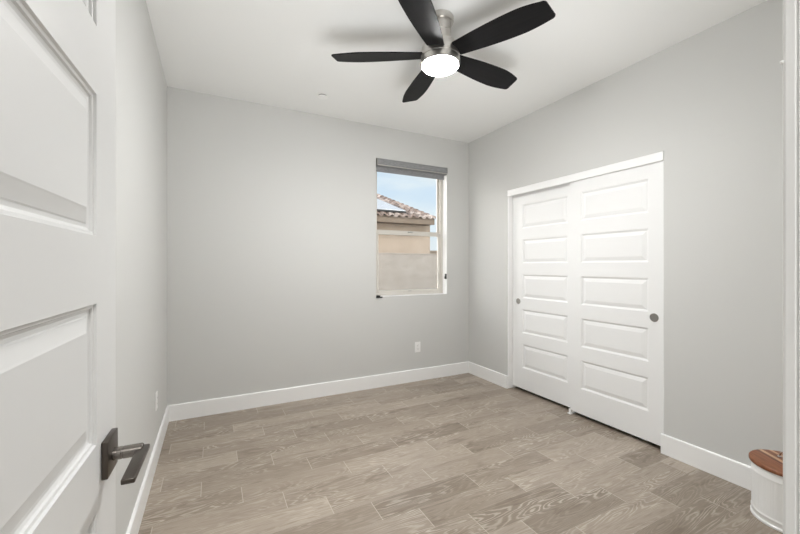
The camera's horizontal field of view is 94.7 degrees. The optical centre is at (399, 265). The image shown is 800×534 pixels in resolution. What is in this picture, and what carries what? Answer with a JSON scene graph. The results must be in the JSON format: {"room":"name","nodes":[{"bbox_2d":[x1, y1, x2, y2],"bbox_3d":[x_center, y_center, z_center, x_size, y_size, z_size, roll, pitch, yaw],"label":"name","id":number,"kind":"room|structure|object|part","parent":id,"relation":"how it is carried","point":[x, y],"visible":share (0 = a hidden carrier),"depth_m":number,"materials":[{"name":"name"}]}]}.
{"room":"empty bedroom","nodes":[
{"label":"empty bedroom","id":0,"kind":"room"},
{"bbox_2d":[116,0,166,533],"bbox_3d":[-1.197,-0.096,1.494,0.120,2.740,3.690,0,0,-27],"label":"wall","id":1,"kind":"structure","parent":0,"point":[141,86],"depth_m":1.82,"materials":[{"name":"grey paint"}]},
{"bbox_2d":[126,405,168,533],"bbox_3d":[-1.127,1.208,1.505,0.014,0.132,3.395,0,0,-27],"label":"baseboard","id":2,"kind":"structure","parent":1,"relation":"attached to","point":[137,515],"depth_m":2.04,"materials":[{"name":"white paint"}]},
{"bbox_2d":[155,391,157,410],"bbox_3d":[-1.597,0.887,2.420,0.008,0.114,0.070,0,0,-27],"label":"wall outlet","id":3,"kind":"object","parent":1,"relation":"attached to","point":[156,394],"visible":1,"depth_m":2.40,"materials":[{"name":"white plastic"}]},
{"bbox_2d":[167,86,468,404],"bbox_3d":[-0.246,-0.096,3.955,3.810,2.740,0.170,0,0,-27],"label":"wall","id":4,"kind":"structure","parent":0,"point":[271,210],"depth_m":3.45,"materials":[{"name":"grey paint"}]},
{"bbox_2d":[169,361,468,421],"bbox_3d":[-0.538,1.208,3.703,3.032,0.132,0.014,0,0,-27],"label":"baseboard","id":5,"kind":"structure","parent":4,"relation":"attached to","point":[181,411],"depth_m":3.51,"materials":[{"name":"white paint"}]},
{"bbox_2d":[376,172,442,295],"bbox_3d":[0.096,-0.401,4.157,0.891,1.456,0.070,0,0,-27],"label":"window","id":6,"kind":"structure","parent":4,"relation":"in","point":[439,183],"depth_m":4.31,"materials":[{"name":"grey plastic"}]},
{"bbox_3d":[0.089,-0.713,4.176,0.815,0.753,0.022,0,0,-27],"label":"sash","id":7,"kind":"part","parent":6,"relation":"part of","materials":[{"name":"clear glass"}]},
{"bbox_3d":[0.102,-0.035,4.151,0.813,0.669,0.026,0,0,-27],"label":"sash","id":8,"kind":"part","parent":6,"relation":"part of","materials":[{"name":"clear glass"}]},
{"bbox_2d":[376,158,447,179],"bbox_3d":[0.138,-1.060,4.076,0.883,0.133,0.085,0,0,-27],"label":"roller shade","id":9,"kind":"object","parent":6,"relation":"attached to","point":[382,165],"visible":0.98,"depth_m":4.04,"materials":[{"name":"grey fabric"}]},
{"bbox_3d":[0.156,-1.056,4.040,0.871,0.007,0.005,0,0,-27],"label":"cassette trim","id":10,"kind":"part","parent":9,"relation":"part of","materials":[{"name":"silver metal"}]},
{"bbox_2d":[380,293,444,296],"bbox_3d":[0.127,0.325,4.098,0.891,0.004,0.084,0,0,-27],"label":"trim","id":11,"kind":"structure","parent":4,"relation":"attached to","point":[434,293],"depth_m":4.14,"materials":[{"name":"white paint"}]},
{"bbox_2d":[415,342,419,351],"bbox_3d":[0.196,0.900,4.080,0.070,0.114,0.008,0,0,-27],"label":"wall outlet","id":12,"kind":"object","parent":4,"relation":"attached to","point":[417,344],"visible":1,"depth_m":4.08,"materials":[{"name":"white plastic"}]},
{"bbox_2d":[443,175,446,293],"bbox_3d":[0.521,-0.403,4.301,0.003,1.452,0.081,0,0,-27],"label":"trim","id":13,"kind":"structure","parent":4,"relation":"attached to","point":[445,177],"depth_m":4.29,"materials":[{"name":"white paint"}]},
{"bbox_2d":[146,0,766,142],"bbox_3d":[0.443,-1.591,1.444,5.100,0.250,5.270,0,0,-27],"label":"ceiling","id":14,"kind":"structure","parent":0,"point":[276,53],"depth_m":2.49,"materials":[{"name":"white paint"}]},
{"bbox_2d":[318,94,327,99],"bbox_3d":[-0.667,-1.458,3.179,0.084,0.016,0.084,0,0,-27],"label":"sprinkler cover","id":15,"kind":"object","parent":14,"relation":"attached to","point":[320,96],"visible":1,"depth_m":3.16,"materials":[{"name":"grey plastic"}]},
{"bbox_2d":[331,0,555,102],"bbox_3d":[0.252,-1.312,2.216,1.212,0.308,1.227,0,0,-27],"label":"ceiling fan","id":16,"kind":"object","parent":14,"relation":"hanging from","point":[440,54],"visible":1,"depth_m":2.09,"materials":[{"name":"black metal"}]},
{"bbox_3d":[-0.136,-1.246,2.200,0.533,0.006,0.160,0,12,3],"label":"blade","id":17,"kind":"part","parent":16,"relation":"part of","materials":[{"name":"black wood"}]},
{"bbox_3d":[0.139,-1.246,2.544,0.160,0.006,0.533,-12,3,-15],"label":"blade","id":18,"kind":"part","parent":16,"relation":"part of","materials":[{"name":"black wood"}]},
{"bbox_3d":[0.106,-1.246,1.832,0.160,0.006,0.533,13,5,20],"label":"blade","id":19,"kind":"part","parent":16,"relation":"part of","materials":[{"name":"black wood"}]},
{"bbox_3d":[0.551,-1.246,2.389,0.533,0.006,0.160,0,-12,-33],"label":"blade","id":20,"kind":"part","parent":16,"relation":"part of","materials":[{"name":"black wood"}]},
{"bbox_3d":[0.531,-1.246,1.949,0.533,0.006,0.160,0,-12,39],"label":"blade","id":21,"kind":"part","parent":16,"relation":"part of","materials":[{"name":"black wood"}]},
{"bbox_2d":[138,373,782,533],"bbox_3d":[0.420,1.324,1.488,4.900,0.100,5.170,0,0,-27],"label":"floor","id":22,"kind":"structure","parent":0,"point":[466,453],"depth_m":2.26,"materials":[{"name":"brown wood"}]},
{"bbox_2d":[749,449,782,532],"bbox_3d":[1.935,1.104,1.834,0.292,0.341,0.292,0,0,-27],"label":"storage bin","id":23,"kind":"object","parent":22,"relation":"on","point":[766,505],"visible":0.77,"depth_m":1.82,"materials":[{"name":"white wood"}]},
{"bbox_3d":[1.935,0.994,1.834,0.292,0.021,0.292,0,0,-27],"label":"lid","id":24,"kind":"part","parent":23,"relation":"part of","materials":[{"name":"brown wood"}]},
{"bbox_2d":[469,0,782,465],"bbox_3d":[1.675,-0.096,2.864,0.120,2.740,3.520,0,0,-27],"label":"wall","id":25,"kind":"structure","parent":0,"point":[711,100],"depth_m":2.32,"materials":[{"name":"grey paint"}]},
{"bbox_2d":[513,183,569,406],"bbox_3d":[1.366,0.244,3.516,0.038,2.000,0.763,0,0,-27],"label":"door","id":26,"kind":"structure","parent":25,"relation":"in","point":[541,217],"depth_m":3.50,"materials":[{"name":"white paint"}]},
{"bbox_2d":[507,151,663,196],"bbox_3d":[1.504,-0.750,3.197,0.112,0.062,1.485,0,0,-27],"label":"trim","id":27,"kind":"structure","parent":25,"relation":"attached to","point":[659,156],"depth_m":2.97,"materials":[{"name":"white paint"}]},
{"bbox_2d":[508,160,663,433],"bbox_3d":[1.507,0.253,3.199,0.110,2.043,1.485,0,0,-27],"label":"trim","id":28,"kind":"structure","parent":25,"relation":"attached to","point":[510,198],"depth_m":3.83,"materials":[{"name":"white paint"}]},
{"bbox_2d":[468,361,750,489],"bbox_3d":[1.597,1.208,2.894,0.036,0.132,3.395,0,0,-27],"label":"baseboard","id":29,"kind":"structure","parent":25,"relation":"attached to","point":[738,473],"depth_m":2.32,"materials":[{"name":"white paint"}]},
{"bbox_2d":[570,161,662,445],"bbox_3d":[1.653,0.244,2.860,0.038,2.000,0.742,0,0,-27],"label":"door","id":30,"kind":"structure","parent":25,"relation":"in","point":[616,218],"depth_m":2.81,"materials":[{"name":"white paint"}]},
{"bbox_3d":[1.777,0.363,2.578,0.003,0.059,0.059,0,0,-27],"label":"flush pull","id":31,"kind":"part","parent":30,"relation":"part of","materials":[{"name":"grey metal"}]},
{"bbox_3d":[1.030,-0.096,0.629,3.060,2.740,0.125,0,0,-27],"label":"wall","id":32,"kind":"structure","parent":0,"visible":0},
{"bbox_2d":[0,0,149,533],"bbox_3d":[-0.389,0.245,0.395,0.100,2.033,0.746,0,0,-25],"label":"door","id":33,"kind":"structure","parent":32,"relation":"in","point":[60,452],"depth_m":0.48,"materials":[{"name":"white paint"}]},
{"bbox_3d":[-0.462,0.345,0.647,0.020,0.009,0.128,0,0,-25],"label":"lever","id":34,"kind":"part","parent":33,"relation":"part of","materials":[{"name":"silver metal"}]},
{"bbox_2d":[783,0,799,533],"bbox_3d":[0.127,0.209,0.176,0.855,2.130,0.138,0,0,-27],"label":"trim","id":35,"kind":"structure","parent":32,"relation":"attached to","point":[791,8],"depth_m":0.39,"materials":[{"name":"white paint"}]},
{"label":"outside","id":36,"kind":"structure","parent":0,"visible":0},
{"bbox_3d":[-1.913,1.524,23.563,42.000,0.200,36.280,0,0,-27],"label":"ground","id":37,"kind":"structure","parent":36,"visible":0},
{"bbox_2d":[377,194,435,253],"bbox_3d":[-6.588,-0.942,13.445,12.478,4.732,10.060,0,0,-27],"label":"house","id":38,"kind":"structure","parent":37,"relation":"on","point":[414,219],"depth_m":11.75,"materials":[{"name":"beige paint"}]},
{"bbox_2d":[377,198,405,212],"bbox_3d":[-1.768,-2.057,11.753,3.210,0.851,2.354,0,0,-27],"label":"solar panel","id":39,"kind":"object","parent":38,"relation":"on","point":[382,205],"visible":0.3,"depth_m":11.58,"materials":[{"name":"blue glass"}]},
{"bbox_2d":[378,253,436,290],"bbox_3d":[1.004,0.550,10.138,21.000,1.748,0.170,0,0,-27],"label":"fence","id":40,"kind":"object","parent":37,"relation":"on","point":[396,271],"visible":0.13,"depth_m":9.63,"materials":[{"name":"beige concrete"}]}
]}

